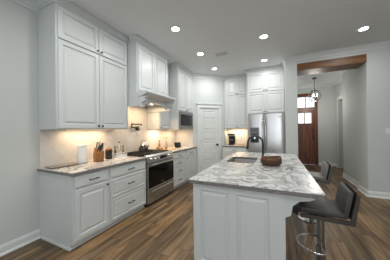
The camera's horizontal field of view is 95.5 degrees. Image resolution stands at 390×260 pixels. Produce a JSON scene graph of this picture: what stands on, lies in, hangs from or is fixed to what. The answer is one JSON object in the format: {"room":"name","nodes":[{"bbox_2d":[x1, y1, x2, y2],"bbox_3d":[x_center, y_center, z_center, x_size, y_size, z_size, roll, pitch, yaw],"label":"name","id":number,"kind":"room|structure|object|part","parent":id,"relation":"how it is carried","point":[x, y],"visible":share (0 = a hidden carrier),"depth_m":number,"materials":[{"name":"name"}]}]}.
{"room":"kitchen","nodes":[
{"label":"kitchen","id":0,"kind":"room"},
{"bbox_2d":[0,0,146,244],"bbox_3d":[-2.432,-0.116,1.680,0.120,3.070,8.460,-1,0,25],"label":"wall","id":1,"kind":"structure","parent":0,"point":[19,95],"depth_m":2.15,"materials":[{"name":"grey paint"}]},
{"bbox_2d":[0,229,39,256],"bbox_3d":[-3.046,1.367,0.119,0.034,0.116,4.858,-1,0,25],"label":"baseboard","id":2,"kind":"structure","parent":1,"relation":"attached to","point":[19,242],"depth_m":2.13,"materials":[{"name":"white paint"}]},
{"bbox_2d":[11,0,37,12],"bbox_3d":[-3.071,-1.588,0.117,0.062,0.115,4.858,-1,0,25],"label":"trim","id":3,"kind":"structure","parent":1,"relation":"attached to","point":[29,4],"depth_m":2.23,"materials":[{"name":"white paint"}]},
{"bbox_2d":[35,0,128,129],"bbox_3d":[-1.634,-0.834,2.741,0.450,1.648,1.210,-1,0,25],"label":"upper cabinet","id":4,"kind":"object","parent":1,"relation":"attached to","point":[83,83],"visible":1,"depth_m":2.41,"materials":[{"name":"white paint"}]},
{"bbox_3d":[-1.583,-1.347,2.437,0.020,0.396,0.552,-1,0,25],"label":"door","id":5,"kind":"part","parent":4,"relation":"part of","materials":[{"name":"white paint"}]},
{"bbox_3d":[-1.573,-0.578,2.436,0.020,1.110,0.552,-1,0,25],"label":"door","id":6,"kind":"part","parent":4,"relation":"part of","materials":[{"name":"white paint"}]},
{"bbox_3d":[-1.644,-1.613,2.742,0.450,0.090,1.210,-1,0,25],"label":"crown","id":7,"kind":"part","parent":4,"relation":"part of","materials":[{"name":"white paint"}]},
{"bbox_2d":[66,129,110,129],"bbox_3d":[-1.669,-0.004,2.832,0.040,0.010,0.750,-1,0,25],"label":"light","id":8,"kind":"object","parent":4,"relation":"attached to","point":[66,129],"visible":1,"depth_m":2.78,"materials":[{"name":"white plastic"}]},
{"bbox_3d":[-1.349,-1.350,2.945,0.020,0.396,0.552,-1,0,25],"label":"door","id":9,"kind":"part","parent":4,"relation":"part of","materials":[{"name":"white paint"}]},
{"bbox_3d":[-1.339,-0.581,2.944,0.020,1.110,0.552,-1,0,25],"label":"door","id":10,"kind":"part","parent":4,"relation":"part of","materials":[{"name":"white paint"}]},
{"bbox_2d":[39,106,175,167],"bbox_3d":[-1.331,-0.020,3.908,0.012,1.024,3.464,-1,0,25],"label":"backsplash","id":11,"kind":"structure","parent":1,"relation":"attached to","point":[56,147],"depth_m":3.12,"materials":[{"name":"tile"}]},
{"bbox_2d":[131,123,141,130],"bbox_3d":[-1.283,-0.065,3.880,0.100,0.156,0.316,-1,0,25],"label":"pot filler","id":12,"kind":"object","parent":11,"relation":"attached to","point":[136,128],"visible":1,"depth_m":3.90,"materials":[{"name":"black metal"}]},
{"bbox_2d":[127,34,175,111],"bbox_3d":[-0.994,-1.031,3.659,0.829,1.268,1.095,-1,0,25],"label":"range hood","id":13,"kind":"object","parent":1,"relation":"attached to","point":[147,80],"visible":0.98,"depth_m":3.33,"materials":[{"name":"white paint"}]},
{"bbox_3d":[-0.920,-1.131,3.368,0.020,0.825,0.458,-1,0,25],"label":"door","id":14,"kind":"part","parent":13,"relation":"part of","materials":[{"name":"white paint"}]},
{"bbox_3d":[-0.891,-1.622,3.608,0.225,0.090,1.095,-1,0,25],"label":"crown","id":15,"kind":"part","parent":13,"relation":"part of","materials":[{"name":"white paint"}]},
{"bbox_2d":[145,103,157,106],"bbox_3d":[-1.099,-0.558,3.709,0.484,0.014,0.745,-1,0,25],"label":"light","id":16,"kind":"object","parent":13,"relation":"attached to","point":[149,104],"depth_m":3.84,"materials":[{"name":"silver"}]},
{"bbox_2d":[137,90,175,102],"bbox_3d":[-0.727,-0.641,3.516,0.235,0.090,0.955,-1,0,25],"label":"mantel shelf","id":17,"kind":"object","parent":13,"relation":"attached to","point":[151,96],"depth_m":3.35,"materials":[{"name":"white paint"}]},
{"bbox_3d":[-0.726,-1.133,3.792,0.020,0.825,0.458,-1,0,25],"label":"door","id":18,"kind":"part","parent":13,"relation":"part of","materials":[{"name":"white paint"}]},
{"bbox_2d":[147,63,169,128],"bbox_3d":[-0.894,-0.841,4.410,0.400,1.648,0.443,-1,0,25],"label":"upper cabinet","id":19,"kind":"object","parent":1,"relation":"attached to","point":[155,120],"visible":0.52,"depth_m":4.25,"materials":[{"name":"white paint"}]},
{"bbox_3d":[-0.750,-0.586,4.345,0.020,1.110,0.399,-1,0,25],"label":"door","id":20,"kind":"part","parent":19,"relation":"part of","materials":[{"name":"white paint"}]},
{"bbox_2d":[163,62,193,129],"bbox_3d":[-0.505,-0.841,4.930,0.649,1.658,0.927,-1,0,25],"label":"upper cabinet","id":21,"kind":"object","parent":1,"relation":"attached to","point":[180,77],"visible":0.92,"depth_m":4.54,"materials":[{"name":"white paint"}]},
{"bbox_3d":[-0.323,-1.627,4.842,0.225,0.090,0.927,-1,0,25],"label":"crown","id":22,"kind":"part","parent":21,"relation":"part of","materials":[{"name":"white paint"}]},
{"bbox_3d":[-0.328,-1.024,4.652,0.020,1.040,0.402,-1,0,25],"label":"door","id":23,"kind":"part","parent":21,"relation":"part of","materials":[{"name":"white paint"}]},
{"bbox_2d":[179,111,192,128],"bbox_3d":[-0.422,-0.249,4.924,0.443,0.443,0.806,-1,0,25],"label":"microwave","id":24,"kind":"object","parent":21,"relation":"in","point":[185,119],"visible":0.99,"depth_m":4.76,"materials":[{"name":"silver metal"}]},
{"bbox_3d":[-0.257,-0.263,4.768,0.010,0.285,0.517,-1,0,25],"label":"glass door","id":25,"kind":"part","parent":24,"relation":"part of","materials":[{"name":"black glass"}]},
{"bbox_3d":[-0.157,-1.026,5.024,0.020,1.040,0.402,-1,0,25],"label":"door","id":26,"kind":"part","parent":21,"relation":"part of","materials":[{"name":"white paint"}]},
{"bbox_2d":[0,164,389,259],"bbox_3d":[1.679,1.396,1.754,7.490,0.060,12.020,-1,0,25],"label":"floor","id":27,"kind":"structure","parent":0,"point":[164,229],"depth_m":2.29,"materials":[{"name":"brown wood"}]},
{"bbox_2d":[39,168,109,250],"bbox_3d":[-1.605,0.972,2.396,0.755,0.874,0.507,-1,0,25],"label":"base cabinet","id":28,"kind":"object","parent":27,"relation":"on","point":[74,210],"visible":0.99,"depth_m":2.19,"materials":[{"name":"white paint"}]},
{"bbox_3d":[-1.750,1.398,2.192,0.650,0.026,0.012,-1,0,25],"label":"shoe trim","id":29,"kind":"part","parent":28,"relation":"part of","materials":[{"name":"white paint"}]},
{"bbox_3d":[-1.306,0.618,2.263,0.020,0.145,0.451,-1,0,25],"label":"drawer","id":30,"kind":"part","parent":28,"relation":"part of","materials":[{"name":"white paint"}]},
{"bbox_3d":[-1.301,1.005,2.263,0.020,0.590,0.451,-1,0,25],"label":"door","id":31,"kind":"part","parent":28,"relation":"part of","materials":[{"name":"white paint"}]},
{"bbox_2d":[107,160,145,228],"bbox_3d":[-1.339,0.970,2.975,0.755,0.874,0.768,-1,0,25],"label":"base cabinet","id":32,"kind":"object","parent":27,"relation":"on","point":[127,182],"visible":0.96,"depth_m":2.76,"materials":[{"name":"white paint"}]},
{"bbox_2d":[37,156,146,176],"bbox_3d":[-1.462,0.514,2.743,0.738,0.040,1.288,-1,0,25],"label":"countertop","id":33,"kind":"structure","parent":32,"relation":"on","point":[91,166],"depth_m":2.39,"materials":[{"name":"stone"}]},
{"bbox_2d":[44,162,80,168],"bbox_3d":[-1.819,0.489,2.441,0.220,0.018,0.350,-1,0,29],"label":"serving board","id":34,"kind":"object","parent":33,"relation":"on","point":[70,163],"visible":1,"depth_m":2.40,"materials":[{"name":"grey stone"}]},
{"bbox_2d":[77,143,87,163],"bbox_3d":[-1.699,0.349,2.660,0.150,0.295,0.150,-1,0,25],"label":"paper towel roll","id":35,"kind":"object","parent":33,"relation":"on","point":[81,149],"visible":0.96,"depth_m":2.61,"materials":[{"name":"white paper"}]},
{"bbox_2d":[93,140,103,161],"bbox_3d":[-1.498,0.328,2.771,0.219,0.333,0.114,-1,0,45],"label":"knife block","id":36,"kind":"object","parent":33,"relation":"on","point":[98,155],"visible":1,"depth_m":2.74,"materials":[{"name":"orange wood"}]},
{"bbox_2d":[105,147,111,158],"bbox_3d":[-1.480,0.396,3.039,0.110,0.198,0.110,-1,0,25],"label":"utensil crock","id":37,"kind":"object","parent":33,"relation":"on","point":[108,152],"visible":0.99,"depth_m":3.00,"materials":[{"name":"black ceramic"}]},
{"bbox_2d":[112,142,126,157],"bbox_3d":[-1.389,0.351,3.239,0.121,0.285,0.264,-1,0,25],"label":"condiment caddy","id":38,"kind":"object","parent":33,"relation":"on","point":[124,154],"visible":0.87,"depth_m":3.18,"materials":[{"name":"white plastic"}]},
{"bbox_2d":[112,151,126,157],"bbox_3d":[-1.388,0.450,3.239,0.121,0.086,0.264,-1,0,25],"label":"tray","id":39,"kind":"object","parent":38,"relation":"on","point":[124,154],"depth_m":3.17,"materials":[{"name":"white plastic"}]},
{"bbox_3d":[-1.042,0.615,2.837,0.020,0.145,0.724,-1,0,25],"label":"drawer","id":40,"kind":"part","parent":32,"relation":"part of","materials":[{"name":"white paint"}]},
{"bbox_3d":[-1.039,0.838,2.837,0.020,0.260,0.724,-1,0,25],"label":"drawer","id":41,"kind":"part","parent":32,"relation":"part of","materials":[{"name":"white paint"}]},
{"bbox_3d":[-1.035,1.142,2.836,0.020,0.310,0.724,-1,0,25],"label":"drawer","id":42,"kind":"part","parent":32,"relation":"part of","materials":[{"name":"white paint"}]},
{"bbox_2d":[126,149,174,206],"bbox_3d":[-0.955,0.928,3.704,0.804,0.950,0.868,-1,0,25],"label":"gas range","id":43,"kind":"object","parent":27,"relation":"on","point":[160,179],"visible":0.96,"depth_m":3.47,"materials":[{"name":"silver metal"}]},
{"bbox_2d":[139,139,148,150],"bbox_3d":[-1.128,0.331,3.889,0.218,0.246,0.218,-1,0,-20],"label":"kettle","id":44,"kind":"object","parent":43,"relation":"on","point":[143,147],"visible":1,"depth_m":3.83,"materials":[{"name":"silver metal"}]},
{"bbox_2d":[127,151,165,156],"bbox_3d":[-1.022,0.492,3.733,0.670,0.021,0.868,-1,0,25],"label":"cooktop","id":45,"kind":"object","parent":43,"relation":"in","point":[135,153],"depth_m":3.51,"materials":[{"name":"black metal"}]},
{"bbox_3d":[-0.715,1.372,3.596,0.030,0.054,0.848,-1,0,25],"label":"toe panel","id":46,"kind":"part","parent":43,"relation":"part of","materials":[{"name":"silver metal"}]},
{"bbox_3d":[-0.699,0.529,3.585,0.090,0.131,0.868,-1,0,25],"label":"control panel","id":47,"kind":"part","parent":43,"relation":"part of","materials":[{"name":"silver metal"}]},
{"bbox_3d":[-0.678,0.834,3.576,0.044,0.460,0.856,-1,0,25],"label":"oven door","id":48,"kind":"part","parent":43,"relation":"part of","materials":[{"name":"black glass"}]},
{"bbox_3d":[-0.673,1.209,3.576,0.044,0.270,0.856,-1,0,25],"label":"warming drawer","id":49,"kind":"part","parent":43,"relation":"part of","materials":[{"name":"silver metal"}]},
{"bbox_3d":[-0.621,1.103,3.551,0.074,0.024,0.769,-1,0,25],"label":"handle","id":50,"kind":"part","parent":43,"relation":"part of","materials":[{"name":"silver metal"}]},
{"bbox_3d":[-0.627,0.636,3.552,0.074,0.024,0.769,-1,0,25],"label":"handle","id":51,"kind":"part","parent":43,"relation":"part of","materials":[{"name":"silver metal"}]},
{"bbox_2d":[173,151,184,188],"bbox_3d":[-0.680,0.963,4.407,0.755,0.874,0.630,-1,0,25],"label":"base cabinet","id":52,"kind":"object","parent":27,"relation":"on","point":[179,161],"visible":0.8,"depth_m":4.26,"materials":[{"name":"white paint"}]},
{"bbox_3d":[-0.381,0.783,4.268,0.020,0.165,0.586,-1,0,25],"label":"drawer","id":53,"kind":"part","parent":52,"relation":"part of","materials":[{"name":"white paint"}]},
{"bbox_3d":[-0.383,0.609,4.269,0.020,0.145,0.586,-1,0,25],"label":"drawer","id":54,"kind":"part","parent":52,"relation":"part of","materials":[{"name":"white paint"}]},
{"bbox_3d":[-0.376,1.186,4.268,0.020,0.210,0.586,-1,0,25],"label":"drawer","id":55,"kind":"part","parent":52,"relation":"part of","materials":[{"name":"white paint"}]},
{"bbox_3d":[-0.379,0.973,4.268,0.020,0.175,0.586,-1,0,25],"label":"drawer","id":56,"kind":"part","parent":52,"relation":"part of","materials":[{"name":"white paint"}]},
{"bbox_2d":[183,148,195,182],"bbox_3d":[-0.400,0.960,5.014,0.755,0.874,0.708,-1,0,25],"label":"base cabinet","id":57,"kind":"object","parent":27,"relation":"on","point":[190,155],"visible":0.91,"depth_m":4.80,"materials":[{"name":"white paint"}]},
{"bbox_2d":[156,146,196,152],"bbox_3d":[-0.546,0.505,4.734,0.738,0.040,1.336,-1,0,25],"label":"countertop","id":58,"kind":"structure","parent":57,"relation":"on","point":[182,148],"depth_m":4.62,"materials":[{"name":"stone"}]},
{"bbox_2d":[174,142,180,147],"bbox_3d":[-0.484,0.412,4.878,0.200,0.143,0.090,-1,0,-37],"label":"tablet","id":59,"kind":"object","parent":58,"relation":"on","point":[177,144],"visible":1,"depth_m":4.86,"materials":[{"name":"black plastic"}]},
{"bbox_3d":[-0.114,0.606,4.854,0.020,0.145,0.616,-1,0,25],"label":"drawer","id":60,"kind":"part","parent":57,"relation":"part of","materials":[{"name":"white paint"}]},
{"bbox_3d":[-0.109,0.993,4.854,0.020,0.590,0.616,-1,0,25],"label":"door","id":61,"kind":"part","parent":57,"relation":"part of","materials":[{"name":"white paint"}]},
{"bbox_2d":[222,147,247,158],"bbox_3d":[1.296,0.939,5.486,0.741,0.874,0.676,-1,0,25],"label":"base cabinet","id":62,"kind":"object","parent":27,"relation":"on","point":[227,151],"visible":0.16,"depth_m":5.25,"materials":[{"name":"white paint"}]},
{"bbox_3d":[1.015,0.979,5.295,0.346,0.590,0.020,-1,0,25],"label":"door","id":63,"kind":"part","parent":62,"relation":"part of","materials":[{"name":"white paint"}]},
{"bbox_2d":[222,144,246,146],"bbox_3d":[1.295,0.482,5.495,0.743,0.040,0.652,-1,0,25],"label":"countertop","id":64,"kind":"structure","parent":62,"relation":"on","point":[226,145],"depth_m":5.29,"materials":[{"name":"stone"}]},
{"bbox_2d":[228,134,235,144],"bbox_3d":[1.154,0.289,5.584,0.202,0.350,0.252,-1,0,25],"label":"coffee maker","id":65,"kind":"object","parent":64,"relation":"on","point":[232,138],"visible":1,"depth_m":5.55,"materials":[{"name":"black plastic"}]},
{"bbox_3d":[1.170,0.590,5.222,0.697,0.145,0.020,-1,0,25],"label":"drawer","id":66,"kind":"part","parent":62,"relation":"part of","materials":[{"name":"white paint"}]},
{"bbox_2d":[193,184,314,259],"bbox_3d":[0.889,0.941,2.528,1.031,0.873,2.232,-1,0,25],"label":"kitchen island","id":67,"kind":"object","parent":27,"relation":"on","point":[230,224],"visible":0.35,"depth_m":1.55,"materials":[{"name":"white paint"}]},
{"bbox_2d":[189,152,325,199],"bbox_3d":[0.908,0.482,2.518,1.103,0.039,2.270,-1,0,25],"label":"island countertop","id":68,"kind":"structure","parent":67,"relation":"on","point":[291,178],"depth_m":1.75,"materials":[{"name":"stone"}]},
{"bbox_2d":[230,159,255,162],"bbox_3d":[0.752,0.611,2.783,0.450,0.208,0.600,-1,0,25],"label":"sink","id":69,"kind":"object","parent":68,"relation":"in","point":[233,160],"visible":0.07,"depth_m":3.05,"materials":[{"name":"metal"}]},
{"bbox_2d":[246,135,263,155],"bbox_3d":[0.932,0.271,2.737,0.275,0.384,0.082,-1,0,25],"label":"faucet","id":70,"kind":"object","parent":68,"relation":"on","point":[250,137],"visible":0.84,"depth_m":2.69,"materials":[{"name":"black metal"}]},
{"bbox_2d":[260,156,281,165],"bbox_3d":[0.993,0.401,2.319,0.270,0.121,0.227,-1,0,25],"label":"wooden bowl","id":71,"kind":"object","parent":68,"relation":"on","point":[265,160],"visible":1,"depth_m":2.24,"materials":[{"name":"brown wood"}]},
{"bbox_2d":[248,113,284,153],"bbox_3d":[2.043,0.458,5.053,0.920,1.795,0.775,-1,0,25],"label":"refrigerator","id":72,"kind":"object","parent":27,"relation":"on","point":[270,127],"visible":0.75,"depth_m":4.73,"materials":[{"name":"silver metal"}]},
{"bbox_3d":[1.691,0.417,4.898,0.411,1.705,0.074,-1,0,25],"label":"freezer door","id":73,"kind":"part","parent":72,"relation":"part of","materials":[{"name":"silver metal"}]},
{"bbox_3d":[1.890,0.127,4.737,0.026,0.891,0.076,-1,0,25],"label":"handle","id":74,"kind":"part","parent":72,"relation":"part of","materials":[{"name":"silver metal"}]},
{"bbox_3d":[2.113,0.412,4.704,0.501,1.705,0.074,-1,0,25],"label":"fridge door","id":75,"kind":"part","parent":72,"relation":"part of","materials":[{"name":"silver metal"}]},
{"bbox_2d":[297,161,332,224],"bbox_3d":[1.789,0.927,2.726,0.482,0.878,0.381,-1,0,29],"label":"bar stool","id":76,"kind":"object","parent":27,"relation":"on","point":[325,173],"visible":0.29,"depth_m":2.56,"materials":[{"name":"silver metal"}]},
{"bbox_3d":[1.795,1.340,2.725,0.381,0.051,0.381,-1,0,29],"label":"plate","id":77,"kind":"part","parent":76,"relation":"part of","materials":[{"name":"silver metal"}]},
{"bbox_3d":[1.783,0.697,2.727,0.324,0.050,0.327,-1,0,29],"label":"seat","id":78,"kind":"part","parent":76,"relation":"part of","materials":[{"name":"grey leather"}]},
{"bbox_3d":[1.735,0.633,2.557,0.407,0.251,0.013,-1,0,29],"label":"rail","id":79,"kind":"part","parent":76,"relation":"part of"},
{"bbox_3d":[1.933,0.602,2.645,0.076,0.229,0.330,-1,0,29],"label":"backrest","id":80,"kind":"part","parent":76,"relation":"part of","materials":[{"name":"grey leather"}]},
{"bbox_2d":[292,182,360,259],"bbox_3d":[1.164,0.933,1.643,0.482,0.878,0.381,-1,0,29],"label":"bar stool","id":81,"kind":"object","parent":27,"relation":"on","point":[345,205],"visible":0.95,"depth_m":1.54,"materials":[{"name":"black leather"}]},
{"bbox_3d":[1.159,0.704,1.645,0.324,0.050,0.327,-1,0,29],"label":"seat","id":82,"kind":"part","parent":81,"relation":"part of","materials":[{"name":"grey leather"}]},
{"bbox_3d":[1.110,0.639,1.474,0.407,0.251,0.013,-1,0,29],"label":"rail","id":83,"kind":"part","parent":81,"relation":"part of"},
{"bbox_3d":[1.308,0.608,1.562,0.076,0.229,0.330,-1,0,29],"label":"backrest","id":84,"kind":"part","parent":81,"relation":"part of","materials":[{"name":"grey leather"}]},
{"bbox_2d":[193,77,224,173],"bbox_3d":[0.418,-0.148,5.471,1.046,3.070,0.100,-1,0,-20],"label":"wall","id":85,"kind":"structure","parent":0,"point":[211,91],"depth_m":5.40,"materials":[{"name":"grey paint"}]},
{"bbox_2d":[193,73,224,79],"bbox_3d":[0.464,-1.626,5.412,1.127,0.115,0.097,-1,0,-22],"label":"trim","id":86,"kind":"structure","parent":85,"relation":"attached to","point":[196,75],"depth_m":5.39,"materials":[{"name":"white paint"}]},
{"bbox_2d":[197,103,221,172],"bbox_3d":[0.440,0.289,5.447,0.830,2.195,0.155,-1,0,-20],"label":"door","id":87,"kind":"structure","parent":85,"relation":"in","point":[208,124],"depth_m":5.43,"materials":[{"name":"white paint"}]},
{"bbox_2d":[224,114,227,144],"bbox_3d":[0.983,-0.154,5.849,0.100,3.070,0.490,-1,0,25],"label":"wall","id":88,"kind":"structure","parent":0,"point":[225,130],"depth_m":5.72,"materials":[{"name":"grey paint"}]},
{"bbox_2d":[69,0,389,85],"bbox_3d":[1.639,-1.744,1.759,7.490,0.080,12.020,-1,0,25],"label":"ceiling","id":89,"kind":"structure","parent":0,"point":[209,27],"depth_m":2.89,"materials":[{"name":"paint"}]},
{"bbox_2d":[170,26,180,31],"bbox_3d":[-0.323,-1.672,2.937,0.192,0.008,0.192,-1,0,25],"label":"recessed light","id":90,"kind":"object","parent":89,"relation":"in","point":[172,28],"visible":1,"depth_m":2.92,"materials":[{"name":"white paint"}]},
{"bbox_2d":[214,51,228,56],"bbox_3d":[0.585,-1.683,3.928,0.300,0.008,0.180,-1,0,25],"label":"ceiling vent","id":91,"kind":"object","parent":89,"relation":"in","point":[225,52],"visible":1,"depth_m":3.94,"materials":[{"name":"white metal"}]},
{"bbox_2d":[258,34,268,38],"bbox_3d":[1.248,-1.692,3.216,0.192,0.008,0.192,-1,0,25],"label":"recessed light","id":92,"kind":"object","parent":89,"relation":"in","point":[263,36],"visible":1,"depth_m":3.20,"materials":[{"name":"white"}]},
{"bbox_2d":[307,77,321,101],"bbox_3d":[3.963,-1.340,5.876,0.404,0.774,0.404,-1,0,25],"label":"pendant light","id":93,"kind":"object","parent":89,"relation":"hanging from","point":[314,95],"visible":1,"depth_m":5.78,"materials":[{"name":"glass"}]},
{"bbox_3d":[3.966,-1.128,5.876,0.376,0.332,0.376,-1,0,25],"label":"globe","id":94,"kind":"part","parent":93,"relation":"part of","materials":[{"name":"clear glass"}]},
{"bbox_2d":[356,25,371,31],"bbox_3d":[2.861,-1.713,3.002,0.192,0.008,0.192,-1,0,25],"label":"recessed light","id":95,"kind":"object","parent":89,"relation":"in","point":[364,28],"visible":1,"depth_m":2.99,"materials":[{"name":"white"}]},
{"bbox_2d":[297,86,335,162],"bbox_3d":[4.956,-0.205,6.673,2.770,3.070,0.130,-1,0,25],"label":"wall","id":96,"kind":"structure","parent":0,"point":[326,110],"depth_m":6.62,"materials":[{"name":"grey paint"}]},
{"bbox_2d":[297,93,317,164],"bbox_3d":[4.198,-0.035,6.987,1.075,2.750,0.175,-1,0,25],"label":"door","id":97,"kind":"structure","parent":96,"relation":"in","point":[307,110],"depth_m":6.89,"materials":[{"name":"brown wood"}]},
{"bbox_3d":[4.194,-0.459,6.999,0.682,0.396,0.006,-1,0,25],"label":"pane","id":98,"kind":"part","parent":97,"relation":"part of","materials":[{"name":"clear glass"}]},
{"bbox_3d":[4.186,-1.082,7.000,0.906,0.409,0.006,-1,0,25],"label":"transom pane","id":99,"kind":"part","parent":97,"relation":"part of","materials":[{"name":"clear glass"}]},
{"bbox_2d":[318,162,337,166],"bbox_3d":[4.878,1.273,6.502,0.565,0.116,0.260,-1,0,25],"label":"baseboard","id":100,"kind":"structure","parent":96,"relation":"attached to","point":[319,163],"depth_m":6.54,"materials":[{"name":"white paint"}]},
{"bbox_2d":[284,47,389,192],"bbox_3d":[4.203,-0.199,3.487,4.315,3.070,0.424,-1,0,25],"label":"wall","id":101,"kind":"structure","parent":0,"point":[374,74],"depth_m":3.56,"materials":[{"name":"grey paint"}]},
{"bbox_2d":[297,54,366,75],"bbox_3d":[3.005,-1.453,4.032,1.220,0.159,0.452,-1,0,25],"label":"ceiling beam","id":102,"kind":"structure","parent":101,"relation":"attached to","point":[350,62],"depth_m":3.89,"materials":[{"name":"brown wood"}]},
{"bbox_2d":[282,40,389,66],"bbox_3d":[4.085,-1.675,3.491,4.257,0.115,0.469,-1,0,25],"label":"trim","id":103,"kind":"structure","parent":101,"relation":"attached to","point":[382,44],"depth_m":3.75,"materials":[{"name":"white paint"}]},
{"bbox_2d":[342,172,389,198],"bbox_3d":[5.076,1.267,3.768,2.760,0.116,1.721,-1,0,25],"label":"baseboard","id":104,"kind":"structure","parent":101,"relation":"attached to","point":[374,194],"depth_m":3.60,"materials":[{"name":"white paint"}]},
{"bbox_2d":[335,81,342,167],"bbox_3d":[4.875,-0.205,5.720,0.120,3.070,1.670,-1,0,25],"label":"wall","id":105,"kind":"structure","parent":0,"point":[338,88],"depth_m":6.17,"materials":[{"name":"grey paint"}]},
{"bbox_2d":[336,94,341,167],"bbox_3d":[4.874,0.080,5.887,0.030,2.500,0.900,-1,0,25],"label":"trim","id":106,"kind":"structure","parent":105,"relation":"attached to","point":[339,97],"depth_m":6.19,"materials":[{"name":"white paint"}]},
{"bbox_2d":[342,68,358,181],"bbox_3d":[4.151,-0.197,4.439,0.365,3.070,1.263,-1,0,25],"label":"wall","id":107,"kind":"structure","parent":0,"point":[349,77],"depth_m":4.54,"materials":[{"name":"grey paint"}]},
{"bbox_2d":[297,76,341,88],"bbox_3d":[3.846,-1.670,5.500,1.530,0.115,2.918,-1,0,25],"label":"trim","id":108,"kind":"structure","parent":107,"relation":"attached to","point":[339,79],"depth_m":6.64,"materials":[{"name":"white paint"}]},
{"bbox_3d":[1.991,-0.168,5.600,1.940,3.070,0.100,-1,0,25],"label":"wall","id":109,"kind":"structure","parent":0,"visible":0},
{"bbox_2d":[224,74,246,128],"bbox_3d":[1.336,-0.869,5.617,0.748,1.648,0.400,-1,0,25],"label":"upper cabinet","id":110,"kind":"object","parent":109,"relation":"attached to","point":[235,86],"visible":0.97,"depth_m":5.47,"materials":[{"name":"white paint"}]},
{"bbox_3d":[1.146,-1.328,5.532,0.316,0.496,0.020,-1,0,25],"label":"door","id":111,"kind":"part","parent":110,"relation":"part of","materials":[{"name":"white paint"}]},
{"bbox_3d":[1.156,-0.559,5.531,0.316,1.010,0.020,-1,0,25],"label":"door","id":112,"kind":"part","parent":110,"relation":"part of","materials":[{"name":"white paint"}]},
{"bbox_3d":[1.254,-1.647,5.462,0.748,0.090,0.055,-1,0,25],"label":"crown","id":113,"kind":"part","parent":110,"relation":"part of","materials":[{"name":"white paint"}]},
{"bbox_3d":[1.441,-1.332,5.396,0.316,0.496,0.020,-1,0,25],"label":"door","id":114,"kind":"part","parent":110,"relation":"part of","materials":[{"name":"white paint"}]},
{"bbox_3d":[1.451,-0.563,5.395,0.316,1.010,0.020,-1,0,25],"label":"door","id":115,"kind":"part","parent":110,"relation":"part of","materials":[{"name":"white paint"}]},
{"bbox_2d":[227,129,247,143],"bbox_3d":[1.431,0.208,5.797,0.743,0.502,0.011,-1,0,25],"label":"backsplash","id":116,"kind":"structure","parent":109,"relation":"attached to","point":[238,132],"depth_m":5.78,"materials":[{"name":"tile"}]},
{"bbox_2d":[244,65,284,128],"bbox_3d":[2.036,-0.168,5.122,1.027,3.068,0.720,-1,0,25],"label":"upper cabinet","id":117,"kind":"object","parent":109,"relation":"attached to","point":[265,85],"visible":0.98,"depth_m":4.81,"materials":[{"name":"white paint"}]},
{"bbox_3d":[1.704,-1.308,4.923,0.457,0.515,0.020,-1,0,25],"label":"door","id":118,"kind":"part","parent":117,"relation":"part of","materials":[{"name":"white paint"}]},
{"bbox_3d":[1.711,-0.753,4.923,0.457,0.565,0.020,-1,0,25],"label":"door","id":119,"kind":"part","parent":117,"relation":"part of","materials":[{"name":"white paint"}]},
{"bbox_3d":[1.926,-1.656,4.927,1.027,0.090,0.285,-1,0,25],"label":"crown","id":120,"kind":"part","parent":117,"relation":"part of","materials":[{"name":"white paint"}]},
{"bbox_3d":[2.126,-1.313,4.729,0.457,0.515,0.020,-1,0,25],"label":"door","id":121,"kind":"part","parent":117,"relation":"part of","materials":[{"name":"white paint"}]},
{"bbox_3d":[2.133,-0.758,4.728,0.457,0.565,0.020,-1,0,25],"label":"door","id":122,"kind":"part","parent":117,"relation":"part of","materials":[{"name":"white paint"}]},
{"bbox_3d":[-0.366,-0.138,5.441,0.730,3.070,0.100,-1,0,25],"label":"wall","id":123,"kind":"structure","parent":0,"visible":0},
{"bbox_2d":[176,129,192,145],"bbox_3d":[-0.329,0.230,5.363,0.587,0.502,0.011,-1,0,25],"label":"backsplash","id":124,"kind":"structure","parent":123,"relation":"attached to","point":[185,137],"depth_m":5.34,"materials":[{"name":"tile"}]}
]}

